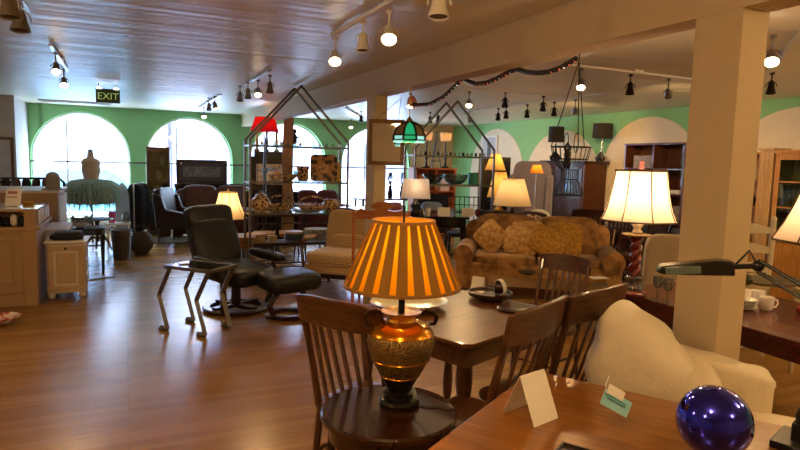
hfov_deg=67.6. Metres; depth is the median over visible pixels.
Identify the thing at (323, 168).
square plate
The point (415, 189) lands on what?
lamp
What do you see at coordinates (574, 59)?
bead garland
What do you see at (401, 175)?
vase
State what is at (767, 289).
cushion
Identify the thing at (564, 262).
dining chair
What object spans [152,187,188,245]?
chair
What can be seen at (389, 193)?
vase
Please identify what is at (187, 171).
framed picture
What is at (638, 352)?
backrest
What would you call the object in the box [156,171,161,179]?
vase
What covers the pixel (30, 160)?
trim
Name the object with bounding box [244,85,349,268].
shelf
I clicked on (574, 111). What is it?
spotlight
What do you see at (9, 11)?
spotlight
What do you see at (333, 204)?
pitcher
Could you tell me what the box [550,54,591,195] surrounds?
wire basket
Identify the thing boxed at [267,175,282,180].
bowl
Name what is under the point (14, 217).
bust
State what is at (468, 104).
spotlight
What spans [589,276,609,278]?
paper sheet
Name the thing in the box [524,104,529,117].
spotlight
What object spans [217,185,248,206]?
cushion
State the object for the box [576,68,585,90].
spotlight
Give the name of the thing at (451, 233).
chair
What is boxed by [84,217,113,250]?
pedestal table
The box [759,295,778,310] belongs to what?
cup
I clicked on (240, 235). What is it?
side table
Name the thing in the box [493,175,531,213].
lamp
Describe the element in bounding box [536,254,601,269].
seat cushion
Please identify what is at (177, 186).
console
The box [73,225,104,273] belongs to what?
table
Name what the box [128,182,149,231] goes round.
clothes rack
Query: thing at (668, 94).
spotlight
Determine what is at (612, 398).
price tag
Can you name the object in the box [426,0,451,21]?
spotlight
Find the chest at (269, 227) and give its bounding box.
[246,190,297,232]
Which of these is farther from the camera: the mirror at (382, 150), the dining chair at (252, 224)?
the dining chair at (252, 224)
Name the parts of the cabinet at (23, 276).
panel, glass, corner post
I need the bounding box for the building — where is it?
[34,114,161,177]
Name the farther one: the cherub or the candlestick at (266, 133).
the candlestick at (266, 133)
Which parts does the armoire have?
door, door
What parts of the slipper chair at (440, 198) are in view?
backrest, seat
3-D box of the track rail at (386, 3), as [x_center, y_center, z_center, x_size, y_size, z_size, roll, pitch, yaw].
[-0.041,-1.328,3.511,0.060,0.035,2.250,-1,7,-25]
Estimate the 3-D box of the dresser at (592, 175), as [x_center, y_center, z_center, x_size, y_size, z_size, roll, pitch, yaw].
[3.193,-0.330,11.175,0.570,1.725,1.247,-1,7,-25]
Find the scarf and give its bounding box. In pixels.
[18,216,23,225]
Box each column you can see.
[363,95,387,304]
[672,7,768,360]
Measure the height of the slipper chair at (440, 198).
1.020 m
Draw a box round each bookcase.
[619,142,686,265]
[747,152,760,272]
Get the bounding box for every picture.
[176,159,226,183]
[481,135,497,156]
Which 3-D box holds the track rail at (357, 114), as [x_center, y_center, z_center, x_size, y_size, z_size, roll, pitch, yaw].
[-0.883,-2.251,12.075,0.060,0.035,2.953,2,6,3]
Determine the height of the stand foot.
0.300 m
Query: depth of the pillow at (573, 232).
7.59 m
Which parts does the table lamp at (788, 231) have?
shade trim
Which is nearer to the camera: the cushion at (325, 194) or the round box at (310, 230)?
the round box at (310, 230)
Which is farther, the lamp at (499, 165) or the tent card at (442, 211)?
the lamp at (499, 165)
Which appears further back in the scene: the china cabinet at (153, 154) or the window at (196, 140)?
the window at (196, 140)
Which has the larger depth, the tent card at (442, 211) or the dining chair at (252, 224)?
the dining chair at (252, 224)
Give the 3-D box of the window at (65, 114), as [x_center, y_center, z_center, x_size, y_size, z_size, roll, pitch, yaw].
[-6.541,-1.246,12.307,1.825,2.164,0.070,-1,7,-25]
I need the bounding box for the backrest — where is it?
[584,300,693,401]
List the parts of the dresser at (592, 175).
drawer, drawer, drawer, drawer, drawer, drawer, drawer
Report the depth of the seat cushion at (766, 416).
2.50 m
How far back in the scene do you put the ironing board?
11.40 m
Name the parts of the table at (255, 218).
leg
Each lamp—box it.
[216,189,246,219]
[250,116,278,248]
[343,205,460,410]
[401,179,429,214]
[422,132,432,167]
[440,133,451,167]
[485,154,505,209]
[487,172,506,210]
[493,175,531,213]
[530,165,543,208]
[548,126,564,160]
[592,123,612,161]
[600,161,677,296]
[655,249,799,449]
[770,192,799,244]
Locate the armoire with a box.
[477,157,510,218]
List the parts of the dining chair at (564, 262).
leg, post, leg, seat, crest rail, leg, post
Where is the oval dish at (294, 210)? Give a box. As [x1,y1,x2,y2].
[291,209,315,212]
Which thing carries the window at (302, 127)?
in the wall at (137, 126)
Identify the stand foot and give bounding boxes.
[89,276,115,279]
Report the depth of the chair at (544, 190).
10.50 m
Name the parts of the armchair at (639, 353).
arm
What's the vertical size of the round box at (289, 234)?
0.125 m
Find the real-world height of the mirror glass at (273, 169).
0.400 m
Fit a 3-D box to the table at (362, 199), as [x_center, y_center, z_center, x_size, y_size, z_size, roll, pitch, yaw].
[-0.199,-0.278,14.508,1.800,0.750,0.600,-1,7,-25]
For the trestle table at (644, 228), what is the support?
on the floor
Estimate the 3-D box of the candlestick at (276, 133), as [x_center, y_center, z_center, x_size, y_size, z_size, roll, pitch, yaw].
[-2.392,-1.652,11.578,0.120,0.460,0.120,-1,7,-25]
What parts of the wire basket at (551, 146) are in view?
chain, loop handle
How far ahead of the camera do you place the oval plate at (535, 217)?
9.26 m
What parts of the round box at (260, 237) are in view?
lid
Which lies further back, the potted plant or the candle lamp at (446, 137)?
the candle lamp at (446, 137)
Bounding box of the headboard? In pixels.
[351,202,410,302]
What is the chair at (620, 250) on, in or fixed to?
on the floor
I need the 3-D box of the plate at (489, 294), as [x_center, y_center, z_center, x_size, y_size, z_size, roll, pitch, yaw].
[0.587,0.457,3.884,0.290,0.050,0.290,-1,7,-25]
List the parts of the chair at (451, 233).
seat, backrest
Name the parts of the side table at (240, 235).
drawer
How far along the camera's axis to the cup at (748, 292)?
3.75 m
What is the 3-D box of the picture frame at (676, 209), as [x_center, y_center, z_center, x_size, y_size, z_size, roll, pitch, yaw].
[4.240,-0.187,9.140,0.047,0.200,0.160,-1,7,-25]
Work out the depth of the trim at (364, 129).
14.90 m
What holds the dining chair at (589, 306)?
on the floor
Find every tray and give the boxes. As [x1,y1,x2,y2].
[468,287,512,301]
[555,441,591,449]
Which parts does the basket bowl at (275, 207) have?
handle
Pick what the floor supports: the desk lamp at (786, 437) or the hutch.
the hutch
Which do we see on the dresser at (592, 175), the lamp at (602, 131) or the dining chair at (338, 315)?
the lamp at (602, 131)
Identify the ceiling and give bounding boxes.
[0,0,799,125]
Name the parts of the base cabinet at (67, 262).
door, drawer, drawer, drawer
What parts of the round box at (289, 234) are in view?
lid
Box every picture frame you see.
[0,137,14,183]
[673,206,679,219]
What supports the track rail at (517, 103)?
attached to the ceiling
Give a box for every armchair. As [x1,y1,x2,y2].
[299,209,364,296]
[584,300,795,426]
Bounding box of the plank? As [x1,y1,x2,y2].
[281,118,293,229]
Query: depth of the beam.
3.91 m
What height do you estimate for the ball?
0.214 m
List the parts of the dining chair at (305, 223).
leg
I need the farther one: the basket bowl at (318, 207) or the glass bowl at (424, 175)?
the glass bowl at (424, 175)
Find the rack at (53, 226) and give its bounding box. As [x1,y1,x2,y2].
[45,222,72,273]
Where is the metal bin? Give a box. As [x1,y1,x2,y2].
[110,228,132,259]
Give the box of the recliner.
[183,204,284,315]
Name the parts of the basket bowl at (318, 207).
handle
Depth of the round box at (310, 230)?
8.98 m
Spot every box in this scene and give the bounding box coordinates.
[22,201,34,204]
[246,232,265,242]
[268,235,276,241]
[284,230,302,239]
[304,227,326,237]
[437,178,449,190]
[633,156,651,167]
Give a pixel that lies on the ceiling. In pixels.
(170, 55)
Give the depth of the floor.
4.63 m
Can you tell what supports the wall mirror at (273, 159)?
on the chest at (269, 227)
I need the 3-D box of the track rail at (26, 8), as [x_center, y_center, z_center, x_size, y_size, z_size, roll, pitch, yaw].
[-2.241,-1.380,3.455,0.060,0.035,1.200,-1,7,-25]
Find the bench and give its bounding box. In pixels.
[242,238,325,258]
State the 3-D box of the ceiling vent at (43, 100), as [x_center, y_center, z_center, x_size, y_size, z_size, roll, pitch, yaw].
[-6.039,-2.285,11.120,1.200,0.035,0.160,-1,7,-25]
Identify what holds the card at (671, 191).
on the bookcase at (665, 156)
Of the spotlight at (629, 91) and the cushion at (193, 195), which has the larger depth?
the cushion at (193, 195)
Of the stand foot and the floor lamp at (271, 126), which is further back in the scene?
the floor lamp at (271, 126)
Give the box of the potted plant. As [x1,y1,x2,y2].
[69,216,93,227]
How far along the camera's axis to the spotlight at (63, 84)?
6.71 m
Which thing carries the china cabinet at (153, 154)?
on the floor
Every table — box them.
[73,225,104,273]
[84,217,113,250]
[157,260,236,336]
[238,233,255,260]
[242,206,391,247]
[320,385,456,449]
[353,197,407,206]
[361,290,544,398]
[411,214,469,241]
[428,371,781,449]
[487,276,608,320]
[605,223,679,245]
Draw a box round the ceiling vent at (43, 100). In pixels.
[38,99,111,104]
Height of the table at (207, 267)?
0.631 m
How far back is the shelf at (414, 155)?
8.93 m
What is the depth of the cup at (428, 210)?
8.25 m
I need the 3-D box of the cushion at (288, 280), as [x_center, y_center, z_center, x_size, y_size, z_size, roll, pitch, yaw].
[-1.145,0.569,6.169,0.600,0.201,0.459,-4,8,-43]
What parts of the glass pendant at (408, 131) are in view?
rim panel, glass panel, rim panel, chain, glass panel, glass panel, rim panel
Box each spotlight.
[0,0,23,20]
[9,0,31,33]
[50,52,61,75]
[59,68,68,87]
[206,97,211,110]
[212,96,217,109]
[236,85,243,101]
[244,82,251,98]
[254,79,261,97]
[265,74,273,93]
[328,37,341,66]
[355,20,370,52]
[379,9,397,46]
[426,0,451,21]
[465,91,472,107]
[495,108,500,120]
[501,92,508,107]
[503,108,508,118]
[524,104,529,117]
[539,96,546,111]
[551,102,556,115]
[571,99,577,114]
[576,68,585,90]
[625,74,634,94]
[663,78,672,98]
[765,35,781,67]
[765,72,776,94]
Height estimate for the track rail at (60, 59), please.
0.035 m
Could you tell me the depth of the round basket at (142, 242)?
9.77 m
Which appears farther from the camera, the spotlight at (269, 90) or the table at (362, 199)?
the table at (362, 199)
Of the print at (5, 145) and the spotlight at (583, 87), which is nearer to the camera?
the spotlight at (583, 87)
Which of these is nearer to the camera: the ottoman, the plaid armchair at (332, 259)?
the ottoman
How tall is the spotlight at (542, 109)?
0.208 m
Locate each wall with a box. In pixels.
[0,95,29,185]
[27,103,453,221]
[452,97,799,223]
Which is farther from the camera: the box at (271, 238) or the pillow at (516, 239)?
the box at (271, 238)
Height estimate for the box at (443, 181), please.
0.280 m
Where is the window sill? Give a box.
[67,216,107,219]
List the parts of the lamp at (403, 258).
handle, stem, lamp shade, shade trim, shade trim, handle, cord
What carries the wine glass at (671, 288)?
on the desk at (776, 332)
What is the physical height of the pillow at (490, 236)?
0.450 m
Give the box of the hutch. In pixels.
[407,167,457,234]
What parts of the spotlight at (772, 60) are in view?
stem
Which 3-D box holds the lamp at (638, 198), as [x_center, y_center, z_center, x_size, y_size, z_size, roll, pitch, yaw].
[1.635,0.021,4.109,0.498,0.925,0.498,-1,6,-20]
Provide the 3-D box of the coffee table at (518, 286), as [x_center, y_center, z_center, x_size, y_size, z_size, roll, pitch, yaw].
[1.535,0.813,6.235,1.240,0.400,0.540,3,6,11]
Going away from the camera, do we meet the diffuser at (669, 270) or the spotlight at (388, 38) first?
the diffuser at (669, 270)
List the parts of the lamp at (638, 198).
brass dish, lamp shade, shade trim, shade trim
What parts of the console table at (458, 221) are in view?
leg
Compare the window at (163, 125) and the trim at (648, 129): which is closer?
the trim at (648, 129)
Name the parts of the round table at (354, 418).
leg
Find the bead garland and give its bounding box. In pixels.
[412,56,578,106]
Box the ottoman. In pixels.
[256,267,320,320]
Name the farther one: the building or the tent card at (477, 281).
the building
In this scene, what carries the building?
on the ground
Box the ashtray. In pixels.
[518,270,536,274]
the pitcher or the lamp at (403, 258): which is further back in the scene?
the pitcher
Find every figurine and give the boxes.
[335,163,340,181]
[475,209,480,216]
[563,142,571,168]
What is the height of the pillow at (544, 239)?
0.468 m
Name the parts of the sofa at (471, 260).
arm, frame, arm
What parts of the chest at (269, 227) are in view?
drawer, drawer, drawer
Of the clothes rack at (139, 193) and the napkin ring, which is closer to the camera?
the napkin ring
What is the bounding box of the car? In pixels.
[34,166,128,211]
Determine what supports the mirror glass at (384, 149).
attached to the mirror at (382, 150)
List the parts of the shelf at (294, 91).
post, post, rail, shelf frame, glass shelf, shelf frame, shelf frame, glass shelf, glass shelf, post, post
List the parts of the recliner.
armrest, backrest, armrest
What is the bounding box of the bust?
[10,214,17,225]
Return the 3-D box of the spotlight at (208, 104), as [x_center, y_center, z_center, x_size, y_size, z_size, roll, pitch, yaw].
[-3.057,-1.933,9.553,0.088,0.208,0.089,5,7,31]
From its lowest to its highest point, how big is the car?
1.420 m
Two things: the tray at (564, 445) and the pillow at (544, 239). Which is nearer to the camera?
the tray at (564, 445)
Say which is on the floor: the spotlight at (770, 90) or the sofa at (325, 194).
the sofa at (325, 194)
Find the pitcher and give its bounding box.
[322,198,340,211]
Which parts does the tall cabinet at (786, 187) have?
door, glass door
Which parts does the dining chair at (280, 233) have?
leg, seat, cross rail, leg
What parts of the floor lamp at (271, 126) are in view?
lamp shade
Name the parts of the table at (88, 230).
leg, leg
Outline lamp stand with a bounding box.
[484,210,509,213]
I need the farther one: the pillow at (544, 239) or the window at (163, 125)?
the window at (163, 125)
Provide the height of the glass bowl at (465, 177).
0.152 m
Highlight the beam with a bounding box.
[241,0,799,126]
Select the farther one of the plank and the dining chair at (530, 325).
the plank
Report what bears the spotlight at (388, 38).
attached to the track rail at (386, 3)
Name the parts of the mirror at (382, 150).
frame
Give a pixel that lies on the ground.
(351, 200)
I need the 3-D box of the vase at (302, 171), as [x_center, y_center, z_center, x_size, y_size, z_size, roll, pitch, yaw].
[-1.286,-0.680,7.904,0.180,0.200,0.180,-1,7,-25]
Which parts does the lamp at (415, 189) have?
lamp shade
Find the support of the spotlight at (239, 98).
attached to the track rail at (253, 79)
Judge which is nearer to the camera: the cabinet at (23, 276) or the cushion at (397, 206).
the cabinet at (23, 276)
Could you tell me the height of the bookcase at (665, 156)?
2.022 m
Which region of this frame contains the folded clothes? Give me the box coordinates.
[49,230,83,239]
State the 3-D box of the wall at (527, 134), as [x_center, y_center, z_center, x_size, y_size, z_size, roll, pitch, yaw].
[4.910,-0.426,8.380,0.150,2.590,17.100,-1,7,-25]
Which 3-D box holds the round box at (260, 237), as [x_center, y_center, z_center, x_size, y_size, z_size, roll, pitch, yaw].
[-2.009,0.176,8.329,0.270,0.125,0.270,-1,7,-25]
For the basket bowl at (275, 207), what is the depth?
7.73 m
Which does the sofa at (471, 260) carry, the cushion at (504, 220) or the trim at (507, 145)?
the cushion at (504, 220)
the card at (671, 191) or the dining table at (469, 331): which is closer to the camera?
the dining table at (469, 331)
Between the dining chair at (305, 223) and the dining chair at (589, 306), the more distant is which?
the dining chair at (305, 223)
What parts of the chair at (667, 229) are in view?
seat, post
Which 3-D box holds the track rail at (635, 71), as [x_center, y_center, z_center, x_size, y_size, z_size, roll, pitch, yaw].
[2.355,-1.519,5.925,1.900,0.035,0.060,-1,7,-25]
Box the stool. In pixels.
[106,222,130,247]
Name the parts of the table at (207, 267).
leg, leg, glass, frame, leg, leg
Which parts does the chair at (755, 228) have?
post, leg, armrest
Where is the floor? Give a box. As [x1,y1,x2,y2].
[0,228,799,449]
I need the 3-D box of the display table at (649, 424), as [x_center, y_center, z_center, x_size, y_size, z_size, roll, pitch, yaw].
[0.767,1.081,1.778,1.240,0.760,1.100,5,7,33]
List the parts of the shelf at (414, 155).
post, post, shelf frame, shelf frame, glass shelf, shelf frame, glass shelf, post, post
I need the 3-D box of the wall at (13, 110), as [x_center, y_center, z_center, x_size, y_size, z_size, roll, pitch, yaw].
[-8.153,-1.001,10.595,2.510,2.590,1.550,-1,7,-25]
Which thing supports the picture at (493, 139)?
attached to the wall at (527, 134)
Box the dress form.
[66,149,122,245]
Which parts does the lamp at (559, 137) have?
lamp shade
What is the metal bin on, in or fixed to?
on the floor
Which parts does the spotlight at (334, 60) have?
stem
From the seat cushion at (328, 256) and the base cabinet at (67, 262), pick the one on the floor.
the base cabinet at (67, 262)
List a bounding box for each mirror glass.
[256,164,282,184]
[372,123,399,161]
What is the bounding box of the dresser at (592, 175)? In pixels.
[540,160,608,224]
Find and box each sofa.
[175,185,248,237]
[293,190,352,229]
[364,202,401,210]
[453,213,625,289]
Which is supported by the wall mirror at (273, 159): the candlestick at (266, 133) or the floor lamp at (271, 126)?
the candlestick at (266, 133)
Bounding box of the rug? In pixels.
[153,237,187,242]
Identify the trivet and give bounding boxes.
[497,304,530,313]
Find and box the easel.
[430,132,440,167]
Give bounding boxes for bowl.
[0,312,21,325]
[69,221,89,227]
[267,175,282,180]
[268,195,294,211]
[278,174,296,180]
[296,195,328,211]
[422,174,444,183]
[444,174,468,183]
[653,276,663,288]
[663,278,673,291]
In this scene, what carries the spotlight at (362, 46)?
attached to the track rail at (386, 3)
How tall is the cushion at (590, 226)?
0.506 m
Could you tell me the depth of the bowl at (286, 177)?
7.75 m
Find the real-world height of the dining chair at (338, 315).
1.008 m
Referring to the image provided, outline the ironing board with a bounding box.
[115,183,129,228]
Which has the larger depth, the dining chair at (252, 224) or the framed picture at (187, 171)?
the framed picture at (187, 171)
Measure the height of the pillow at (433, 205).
0.360 m
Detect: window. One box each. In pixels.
[31,112,130,216]
[145,118,231,183]
[164,119,403,195]
[251,123,323,189]
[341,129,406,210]
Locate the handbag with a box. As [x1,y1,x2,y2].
[745,274,752,285]
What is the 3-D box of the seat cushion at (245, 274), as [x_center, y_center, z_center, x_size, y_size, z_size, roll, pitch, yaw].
[-1.708,0.503,6.364,0.618,0.226,0.580,5,7,33]
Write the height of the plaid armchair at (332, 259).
0.984 m
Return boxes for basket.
[131,225,153,253]
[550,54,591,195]
[550,146,591,170]
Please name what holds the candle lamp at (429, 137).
on the hutch
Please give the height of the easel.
0.797 m
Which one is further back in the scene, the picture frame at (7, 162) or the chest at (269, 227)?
the chest at (269, 227)
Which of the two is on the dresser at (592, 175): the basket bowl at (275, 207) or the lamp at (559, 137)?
the lamp at (559, 137)
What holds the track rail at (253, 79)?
attached to the ceiling
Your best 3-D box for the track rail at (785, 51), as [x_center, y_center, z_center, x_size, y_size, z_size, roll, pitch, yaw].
[3.065,-1.377,4.752,0.060,0.035,2.062,4,7,26]
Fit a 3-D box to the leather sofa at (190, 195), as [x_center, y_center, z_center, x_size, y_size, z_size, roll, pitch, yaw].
[-3.764,-0.294,12.327,1.782,1.052,0.883,-1,6,-22]
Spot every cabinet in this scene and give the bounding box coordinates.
[0,202,51,306]
[43,236,89,298]
[146,147,171,235]
[750,148,790,273]
[766,150,799,300]
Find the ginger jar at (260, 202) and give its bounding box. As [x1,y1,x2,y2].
[251,191,270,211]
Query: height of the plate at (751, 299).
0.016 m
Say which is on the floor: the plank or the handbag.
the plank
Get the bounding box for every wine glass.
[652,276,663,299]
[662,278,673,302]
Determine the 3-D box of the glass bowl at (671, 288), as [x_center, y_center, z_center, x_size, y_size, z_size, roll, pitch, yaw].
[1.763,0.396,3.923,0.068,0.085,0.068,-1,7,-25]
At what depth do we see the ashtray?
6.75 m
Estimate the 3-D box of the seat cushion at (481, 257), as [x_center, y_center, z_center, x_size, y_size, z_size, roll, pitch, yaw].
[1.357,0.428,7.743,0.784,0.170,0.700,3,6,11]
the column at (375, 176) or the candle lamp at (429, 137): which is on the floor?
the column at (375, 176)
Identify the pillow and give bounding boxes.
[421,202,441,210]
[473,219,504,251]
[503,226,535,255]
[512,221,541,229]
[527,223,567,254]
[547,222,582,254]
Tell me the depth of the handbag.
4.48 m
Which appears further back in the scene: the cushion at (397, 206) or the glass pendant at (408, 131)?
the cushion at (397, 206)
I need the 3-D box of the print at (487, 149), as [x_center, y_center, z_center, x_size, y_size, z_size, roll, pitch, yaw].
[2.106,-1.688,14.137,0.008,0.750,0.560,-1,7,-25]
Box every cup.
[108,211,115,222]
[425,208,430,215]
[744,289,751,300]
[751,289,765,303]
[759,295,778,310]
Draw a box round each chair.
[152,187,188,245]
[248,210,278,251]
[272,208,303,255]
[296,294,385,449]
[298,210,328,259]
[417,194,451,249]
[445,196,483,254]
[447,295,568,431]
[479,283,627,400]
[507,161,553,215]
[510,253,592,375]
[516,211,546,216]
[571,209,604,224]
[602,221,632,285]
[622,215,675,284]
[641,234,679,284]
[740,216,799,372]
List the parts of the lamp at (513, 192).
lamp shade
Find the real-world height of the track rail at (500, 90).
0.035 m
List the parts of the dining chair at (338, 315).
post, leg, crest rail, seat, post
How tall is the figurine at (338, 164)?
0.260 m
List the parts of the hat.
crown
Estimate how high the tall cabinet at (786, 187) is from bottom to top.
1.894 m
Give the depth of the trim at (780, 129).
7.87 m
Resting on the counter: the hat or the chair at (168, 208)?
the hat
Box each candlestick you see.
[254,133,259,150]
[265,132,269,150]
[274,132,278,151]
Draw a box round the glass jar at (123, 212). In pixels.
[122,212,129,222]
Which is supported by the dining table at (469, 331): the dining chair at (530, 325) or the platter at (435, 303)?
the platter at (435, 303)
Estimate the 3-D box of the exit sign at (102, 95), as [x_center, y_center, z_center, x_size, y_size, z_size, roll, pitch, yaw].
[-4.007,-1.808,8.189,0.300,0.265,0.055,-1,7,-25]
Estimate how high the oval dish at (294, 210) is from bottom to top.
0.030 m
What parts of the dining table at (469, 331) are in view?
leg, leg, leg, leg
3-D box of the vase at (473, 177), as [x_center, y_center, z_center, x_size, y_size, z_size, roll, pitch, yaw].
[1.123,-0.712,9.151,0.171,0.180,0.171,-1,7,-25]
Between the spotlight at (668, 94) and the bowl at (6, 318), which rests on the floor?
the bowl at (6, 318)
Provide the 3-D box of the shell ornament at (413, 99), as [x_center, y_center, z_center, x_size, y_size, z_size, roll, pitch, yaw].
[0.122,-1.268,6.049,0.122,0.151,0.064,-4,8,-45]
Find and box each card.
[437,207,449,215]
[462,208,474,216]
[471,276,484,287]
[502,369,557,427]
[670,190,680,193]
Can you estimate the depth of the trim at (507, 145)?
13.69 m
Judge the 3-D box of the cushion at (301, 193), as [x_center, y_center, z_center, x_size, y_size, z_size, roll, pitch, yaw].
[-2.094,-0.566,13.468,0.461,0.468,0.272,-1,7,-25]
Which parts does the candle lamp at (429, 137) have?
lamp shade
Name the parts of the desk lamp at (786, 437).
arm, arm, foot plate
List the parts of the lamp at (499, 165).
lamp shade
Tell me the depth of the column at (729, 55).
2.71 m
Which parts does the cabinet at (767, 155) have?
panel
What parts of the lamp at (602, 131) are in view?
lamp shade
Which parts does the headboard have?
post, panel, moulding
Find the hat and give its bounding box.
[41,172,64,189]
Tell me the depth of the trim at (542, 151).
11.77 m
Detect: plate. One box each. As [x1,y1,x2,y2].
[310,154,336,181]
[527,209,549,219]
[744,298,758,301]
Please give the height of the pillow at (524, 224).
0.348 m
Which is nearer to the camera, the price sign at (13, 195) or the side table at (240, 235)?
the price sign at (13, 195)
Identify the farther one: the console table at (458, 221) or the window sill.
the window sill
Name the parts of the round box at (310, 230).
lid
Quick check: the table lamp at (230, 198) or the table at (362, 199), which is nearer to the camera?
the table lamp at (230, 198)
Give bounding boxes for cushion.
[183,185,216,207]
[208,258,273,287]
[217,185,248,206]
[256,267,320,293]
[298,190,317,202]
[306,246,358,267]
[317,190,336,202]
[331,234,363,248]
[388,202,401,210]
[473,248,535,265]
[477,213,534,249]
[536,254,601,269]
[539,216,597,253]
[745,273,769,295]
[751,411,795,426]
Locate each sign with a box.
[5,188,21,205]
[89,221,132,233]
[96,83,119,103]
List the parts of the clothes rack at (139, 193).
rack frame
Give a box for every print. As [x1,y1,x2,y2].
[0,140,11,180]
[483,137,495,156]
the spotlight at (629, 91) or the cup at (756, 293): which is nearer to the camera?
the cup at (756, 293)
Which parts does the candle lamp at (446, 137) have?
lamp shade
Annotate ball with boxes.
[675,385,754,449]
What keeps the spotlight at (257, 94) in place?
attached to the track rail at (253, 79)
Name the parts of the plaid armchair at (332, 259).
arm, seat, wood rail, backrest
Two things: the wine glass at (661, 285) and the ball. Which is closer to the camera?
the ball
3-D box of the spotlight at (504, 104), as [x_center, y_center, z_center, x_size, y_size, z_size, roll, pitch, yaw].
[1.365,-1.627,7.740,0.092,0.208,0.089,-1,7,-25]
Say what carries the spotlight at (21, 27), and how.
attached to the track rail at (26, 8)
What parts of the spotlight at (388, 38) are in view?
stem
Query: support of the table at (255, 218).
on the floor
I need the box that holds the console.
[173,183,248,192]
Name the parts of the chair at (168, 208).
leg, backrest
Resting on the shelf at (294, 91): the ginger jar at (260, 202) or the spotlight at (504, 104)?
the ginger jar at (260, 202)
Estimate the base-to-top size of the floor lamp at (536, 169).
1.636 m
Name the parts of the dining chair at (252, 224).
leg, seat, cross rail, leg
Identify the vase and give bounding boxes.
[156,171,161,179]
[159,156,164,164]
[296,166,309,180]
[387,172,392,197]
[399,173,402,197]
[468,172,478,184]
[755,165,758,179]
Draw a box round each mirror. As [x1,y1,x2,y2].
[251,151,282,190]
[368,98,404,165]
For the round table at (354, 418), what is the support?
on the floor
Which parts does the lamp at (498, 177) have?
lamp shade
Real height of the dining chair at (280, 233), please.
0.851 m
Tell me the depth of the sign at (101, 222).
12.00 m
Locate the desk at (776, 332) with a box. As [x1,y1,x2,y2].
[625,282,799,364]
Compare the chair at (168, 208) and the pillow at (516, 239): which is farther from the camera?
the chair at (168, 208)
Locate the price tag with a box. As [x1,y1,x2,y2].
[600,376,631,417]
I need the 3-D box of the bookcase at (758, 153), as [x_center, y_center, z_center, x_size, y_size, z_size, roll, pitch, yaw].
[4.693,-0.057,8.246,0.350,1.874,0.713,-1,7,-25]
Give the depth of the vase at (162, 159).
12.23 m
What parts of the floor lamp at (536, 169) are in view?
lamp shade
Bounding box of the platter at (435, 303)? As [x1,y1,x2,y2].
[370,297,447,309]
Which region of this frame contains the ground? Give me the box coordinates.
[67,196,402,213]
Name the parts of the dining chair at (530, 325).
seat, post, crest rail, post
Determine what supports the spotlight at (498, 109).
attached to the ceiling
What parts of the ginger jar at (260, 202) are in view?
lid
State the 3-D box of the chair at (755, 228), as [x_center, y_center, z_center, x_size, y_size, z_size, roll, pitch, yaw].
[2.938,0.555,5.013,0.628,1.242,0.488,2,6,5]
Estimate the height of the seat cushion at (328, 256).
0.173 m
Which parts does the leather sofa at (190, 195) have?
arm, frame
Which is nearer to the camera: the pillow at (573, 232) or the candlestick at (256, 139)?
the pillow at (573, 232)
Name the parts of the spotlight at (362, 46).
stem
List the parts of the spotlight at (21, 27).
stem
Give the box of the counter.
[0,186,66,223]
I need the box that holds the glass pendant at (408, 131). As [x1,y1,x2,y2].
[392,85,425,142]
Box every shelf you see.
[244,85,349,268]
[402,100,495,257]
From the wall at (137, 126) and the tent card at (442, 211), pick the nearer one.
the tent card at (442, 211)
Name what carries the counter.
on the floor
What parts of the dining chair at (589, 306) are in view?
seat, post, crest rail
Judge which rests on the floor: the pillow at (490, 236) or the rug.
the rug
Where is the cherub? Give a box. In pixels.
[293,129,298,143]
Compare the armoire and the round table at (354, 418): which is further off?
the armoire
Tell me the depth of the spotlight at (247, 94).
7.45 m
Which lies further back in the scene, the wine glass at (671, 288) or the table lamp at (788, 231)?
the wine glass at (671, 288)
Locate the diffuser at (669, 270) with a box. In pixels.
[665,266,700,274]
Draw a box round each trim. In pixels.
[30,160,406,168]
[469,129,521,220]
[529,130,595,160]
[604,117,686,245]
[757,107,799,151]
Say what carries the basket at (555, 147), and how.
on the wire basket at (551, 146)
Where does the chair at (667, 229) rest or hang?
on the floor
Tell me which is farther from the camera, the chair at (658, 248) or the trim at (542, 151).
the trim at (542, 151)
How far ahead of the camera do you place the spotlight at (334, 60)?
4.62 m
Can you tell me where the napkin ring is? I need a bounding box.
[494,279,506,294]
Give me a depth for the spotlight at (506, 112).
9.59 m
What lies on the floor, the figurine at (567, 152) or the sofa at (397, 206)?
the sofa at (397, 206)
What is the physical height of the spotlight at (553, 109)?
0.208 m
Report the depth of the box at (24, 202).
6.71 m
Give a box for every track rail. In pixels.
[21,0,30,11]
[48,44,68,70]
[198,94,221,108]
[242,70,270,87]
[330,0,398,36]
[344,107,365,119]
[443,85,562,96]
[455,92,608,112]
[560,63,691,79]
[768,29,799,72]

